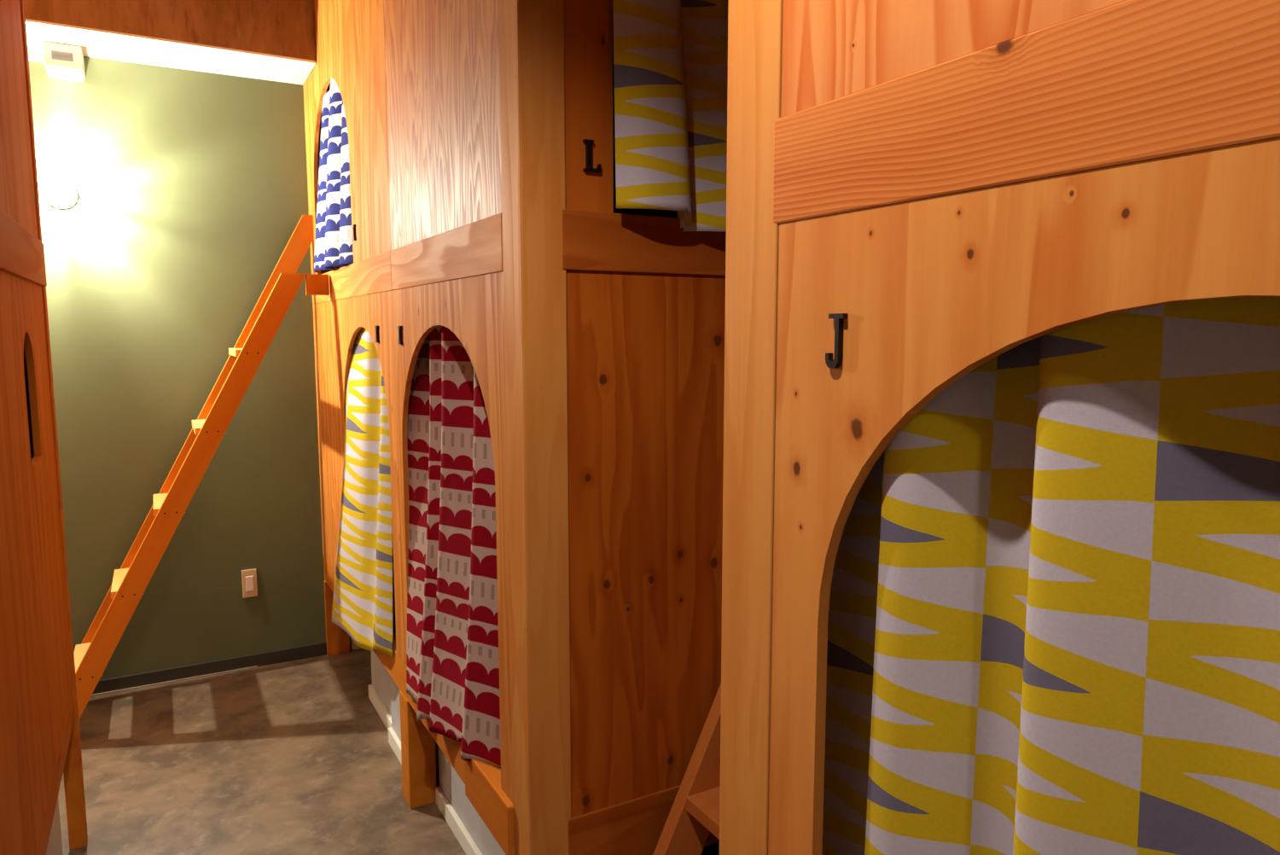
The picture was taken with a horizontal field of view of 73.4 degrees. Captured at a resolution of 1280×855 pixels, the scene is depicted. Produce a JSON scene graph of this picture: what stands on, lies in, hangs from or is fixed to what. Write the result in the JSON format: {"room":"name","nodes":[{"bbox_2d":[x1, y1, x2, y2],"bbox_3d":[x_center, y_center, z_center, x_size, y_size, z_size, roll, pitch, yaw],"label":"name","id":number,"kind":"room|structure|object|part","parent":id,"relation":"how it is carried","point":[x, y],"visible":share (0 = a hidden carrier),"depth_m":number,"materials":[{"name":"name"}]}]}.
{"room":"dormitory","nodes":[
{"label":"dormitory","id":0,"kind":"room"},
{"bbox_2d":[29,56,393,680],"bbox_3d":[-1.722,-0.376,3.449,3.300,2.780,0.100,-4,7,-29],"label":"wall","id":1,"kind":"structure","parent":0,"point":[193,186],"depth_m":3.35,"materials":[{"name":"green paint"}]},
{"bbox_2d":[27,46,43,62],"bbox_3d":[-2.576,-1.291,2.789,1.068,0.040,0.027,-4,7,-29],"label":"cable trunking","id":2,"kind":"object","parent":1,"relation":"attached to","point":[34,54],"visible":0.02,"depth_m":3.02,"materials":[{"name":"white paint"}]},
{"bbox_2d":[37,172,81,211],"bbox_3d":[-2.072,-0.839,3.063,0.132,0.132,0.135,-4,7,-29],"label":"wall lamp","id":3,"kind":"object","parent":1,"relation":"attached to","point":[61,194],"visible":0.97,"depth_m":3.09,"materials":[{"name":"white plastic"}]},
{"bbox_3d":[-2.048,-0.834,3.019,0.034,0.034,0.034,-4,7,-29],"label":"bulb","id":4,"kind":"part","parent":3,"relation":"part of","materials":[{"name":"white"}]},
{"bbox_3d":[-2.101,-0.845,3.114,0.100,0.100,0.018,-4,7,-29],"label":"wall plate","id":5,"kind":"part","parent":3,"relation":"part of","materials":[{"name":"white plastic"}]},
{"bbox_2d":[57,192,65,197],"bbox_3d":[-2.080,-0.841,3.077,0.028,0.028,0.067,-4,7,-29],"label":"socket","id":6,"kind":"object","parent":3,"relation":"attached to","point":[63,195],"depth_m":3.09,"materials":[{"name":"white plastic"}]},
{"bbox_2d":[42,40,85,81],"bbox_3d":[-2.035,-1.292,3.033,0.112,0.094,0.134,-4,7,-29],"label":"emergency light","id":7,"kind":"object","parent":1,"relation":"attached to","point":[64,61],"visible":1,"depth_m":2.98,"materials":[{"name":"plastic"}]},
{"bbox_2d":[51,50,73,61],"bbox_3d":[-2.004,-1.289,2.977,0.062,0.029,0.004,-4,7,-29],"label":"grille","id":8,"kind":"object","parent":7,"relation":"attached to","point":[56,55],"depth_m":2.98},
{"bbox_2d":[46,65,83,81],"bbox_3d":[-2.036,-1.251,3.039,0.104,0.012,0.124,-4,7,-29],"label":"diffuser","id":9,"kind":"object","parent":7,"relation":"attached to","point":[65,72],"depth_m":3.01,"materials":[{"name":"white paint"}]},
{"bbox_2d":[90,642,326,697],"bbox_3d":[-2.203,1.015,3.265,1.931,0.055,0.016,-4,7,-29],"label":"baseboard","id":10,"kind":"structure","parent":1,"relation":"attached to","point":[206,669],"depth_m":3.50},
{"bbox_2d":[241,568,257,598],"bbox_3d":[-1.618,0.646,3.558,0.057,0.117,0.010,-4,7,-29],"label":"light switch","id":11,"kind":"object","parent":1,"relation":"attached to","point":[249,576],"visible":1,"depth_m":3.55,"materials":[{"name":"white plastic"}]},
{"bbox_2d":[58,648,719,854],"bbox_3d":[-0.394,1.318,1.263,3.300,0.100,5.518,-4,7,-29],"label":"floor","id":12,"kind":"structure","parent":0,"point":[297,757],"depth_m":2.74,"materials":[{"name":"concrete"}]},
{"bbox_2d":[0,0,87,854],"bbox_3d":[-1.643,-0.136,1.301,1.118,2.780,1.532,-4,7,-29],"label":"bunk bed","id":13,"kind":"object","parent":12,"relation":"on","point":[40,733],"visible":1,"depth_m":1.78,"materials":[{"name":"brown wood"}]},
{"bbox_3d":[-1.163,-0.970,1.462,0.014,1.158,1.461,-4,7,-29],"label":"panel","id":14,"kind":"part","parent":13,"relation":"part of","materials":[{"name":"brown wood"}]},
{"bbox_3d":[-2.030,-0.395,1.916,1.072,2.402,0.022,-4,7,-29],"label":"panel","id":15,"kind":"part","parent":13,"relation":"part of","materials":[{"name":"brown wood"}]},
{"bbox_3d":[-1.073,0.266,1.437,0.014,1.075,1.090,-4,7,-29],"label":"panel","id":16,"kind":"part","parent":13,"relation":"part of","materials":[{"name":"brown wood"}]},
{"bbox_3d":[-1.431,0.195,2.070,0.014,1.075,0.371,-4,7,-29],"label":"panel","id":17,"kind":"part","parent":13,"relation":"part of","materials":[{"name":"brown wood"}]},
{"bbox_3d":[-1.179,0.808,1.656,0.046,0.070,1.467,-4,7,-29],"label":"rail","id":18,"kind":"part","parent":13,"relation":"part of","materials":[{"name":"brown wood"}]},
{"bbox_2d":[73,214,329,720],"bbox_3d":[-1.678,0.115,3.174,1.004,1.865,0.383,-4,7,-29],"label":"ladder","id":19,"kind":"object","parent":12,"relation":"on","point":[130,581],"visible":0.98,"depth_m":3.05,"materials":[{"name":"brown wood"}]},
{"bbox_3d":[-1.193,-0.528,3.174,0.078,0.075,0.030,-4,7,-29],"label":"hook arm","id":20,"kind":"part","parent":19,"relation":"part of","materials":[{"name":"brown wood"}]},
{"bbox_2d":[302,0,726,854],"bbox_3d":[-0.284,-0.310,2.853,1.181,2.780,2.356,-4,7,-29],"label":"bunk bed","id":21,"kind":"object","parent":12,"relation":"on","point":[481,133],"visible":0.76,"depth_m":1.73,"materials":[{"name":"brown wood"}]},
{"bbox_3d":[-1.303,-0.608,3.546,0.089,2.342,0.098,-4,7,-29],"label":"post","id":22,"kind":"part","parent":21,"relation":"part of","materials":[{"name":"brown wood"}]},
{"bbox_2d":[314,78,353,272],"bbox_3d":[-1.109,-0.931,3.092,0.093,0.718,0.656,-4,7,-29],"label":"curtain","id":23,"kind":"object","parent":21,"relation":"hanging from","point":[334,232],"visible":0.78,"depth_m":3.00,"materials":[{"name":"white fabric"}]},
{"bbox_3d":[-1.319,0.824,3.736,0.094,0.331,0.029,-4,7,-29],"label":"leg","id":24,"kind":"part","parent":21,"relation":"part of","materials":[{"name":"brown wood"}]},
{"bbox_3d":[-0.996,-1.127,2.865,0.014,1.158,1.283,-4,7,-29],"label":"arch panel","id":25,"kind":"part","parent":21,"relation":"part of","materials":[{"name":"brown wood"}]},
{"bbox_3d":[-0.996,0.091,3.001,0.014,1.075,1.283,-4,7,-29],"label":"arch panel","id":26,"kind":"part","parent":21,"relation":"part of","materials":[{"name":"brown wood"}]},
{"bbox_2d":[331,327,393,657],"bbox_3d":[-0.929,0.192,2.863,0.096,1.140,0.713,-4,8,-33],"label":"curtain","id":27,"kind":"object","parent":21,"relation":"hanging from","point":[363,602],"visible":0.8,"depth_m":2.83,"materials":[{"name":"yellow fabric"}]},
{"bbox_3d":[-0.940,1.032,3.127,0.014,0.052,0.398,-4,7,-29],"label":"skirting","id":28,"kind":"part","parent":21,"relation":"part of","materials":[{"name":"white paint"}]},
{"bbox_3d":[-0.863,0.702,2.858,0.038,0.107,1.976,-4,7,-29],"label":"rail","id":29,"kind":"part","parent":21,"relation":"part of","materials":[{"name":"brown wood"}]},
{"bbox_3d":[-0.769,1.070,2.787,0.014,0.052,0.354,-4,7,-29],"label":"skirting","id":30,"kind":"part","parent":21,"relation":"part of","materials":[{"name":"white paint"}]},
{"bbox_3d":[-0.665,0.954,2.570,0.079,0.331,0.093,-4,7,-29],"label":"leg","id":31,"kind":"part","parent":21,"relation":"part of","materials":[{"name":"brown wood"}]},
{"bbox_3d":[-0.467,-1.022,1.930,0.014,1.158,0.871,-4,7,-29],"label":"panel","id":32,"kind":"part","parent":21,"relation":"part of","materials":[{"name":"brown wood"}]},
{"bbox_3d":[-0.467,0.196,2.066,0.014,1.075,0.871,-4,7,-29],"label":"arch panel","id":33,"kind":"part","parent":21,"relation":"part of","materials":[{"name":"brown wood"}]},
{"bbox_2d":[406,325,500,767],"bbox_3d":[-0.453,0.253,2.100,0.137,1.091,0.768,-4,7,-29],"label":"curtain","id":34,"kind":"object","parent":21,"relation":"hanging from","point":[452,662],"visible":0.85,"depth_m":2.07,"materials":[{"name":"red fabric"}]},
{"bbox_3d":[-0.400,1.136,2.199,0.014,0.052,0.836,-4,7,-29],"label":"skirting","id":35,"kind":"part","parent":21,"relation":"part of","materials":[{"name":"white paint"}]},
{"bbox_3d":[-0.309,0.808,1.875,0.062,0.115,0.286,-4,7,-29],"label":"rail","id":36,"kind":"part","parent":21,"relation":"part of","materials":[{"name":"brown wood"}]},
{"bbox_3d":[-0.198,-0.171,1.618,0.089,2.780,0.098,-4,7,-29],"label":"corner post","id":37,"kind":"part","parent":21,"relation":"part of","materials":[{"name":"brown wood"}]},
{"bbox_3d":[0.322,0.824,1.990,1.089,0.157,0.041,-4,7,-29],"label":"rail","id":38,"kind":"part","parent":21,"relation":"part of","materials":[{"name":"brown wood"}]},
{"bbox_3d":[0.329,0.212,1.920,1.080,1.075,0.022,-4,7,-29],"label":"panel","id":39,"kind":"part","parent":21,"relation":"part of","materials":[{"name":"brown wood"}]},
{"bbox_2d":[612,0,728,232],"bbox_3d":[0.247,-0.762,1.748,0.704,0.734,0.120,-4,7,-29],"label":"curtain","id":40,"kind":"object","parent":21,"relation":"hanging from","point":[671,56],"visible":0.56,"depth_m":1.60,"materials":[{"name":"yellow fabric"}]},
{"bbox_2d":[652,683,721,854],"bbox_3d":[0.356,0.442,1.668,0.864,1.550,0.394,-4,7,-29],"label":"ladder","id":41,"kind":"object","parent":12,"relation":"on","point":[694,813],"visible":0.07,"depth_m":1.76,"materials":[{"name":"brown wood"}]},
{"bbox_2d":[719,0,1279,854],"bbox_3d":[0.882,-0.079,0.797,1.177,2.780,1.132,-4,7,-29],"label":"bunk bed","id":42,"kind":"object","parent":12,"relation":"on","point":[920,194],"visible":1,"depth_m":0.76,"materials":[{"name":"brown wood"}]},
{"bbox_3d":[0.161,-0.100,0.985,0.089,2.780,0.095,-4,7,-29],"label":"corner post","id":43,"kind":"part","parent":42,"relation":"part of","materials":[{"name":"brown wood"}]},
{"bbox_3d":[0.384,-0.854,0.428,0.014,1.158,0.940,-4,7,-29],"label":"panel","id":44,"kind":"part","parent":42,"relation":"part of","materials":[{"name":"brown wood"}]},
{"bbox_2d":[821,296,1279,854],"bbox_3d":[0.401,0.362,0.627,0.066,1.020,0.844,-4,7,-30],"label":"curtain","id":45,"kind":"object","parent":42,"relation":"hanging from","point":[1054,619],"visible":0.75,"depth_m":0.67,"materials":[{"name":"yellow fabric"}]},
{"bbox_3d":[-0.394,-1.545,0.942,3.300,0.100,5.518,-4,7,-29],"label":"ceiling","id":46,"kind":"structure","parent":0,"visible":0},
{"bbox_2d":[23,0,315,84],"bbox_3d":[-2.127,-1.513,2.846,1.930,0.387,0.326,-4,7,-29],"label":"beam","id":47,"kind":"structure","parent":46,"relation":"attached to","point":[272,40],"depth_m":3.04,"materials":[{"name":"wood"},{"name":"white paint"}]}
]}

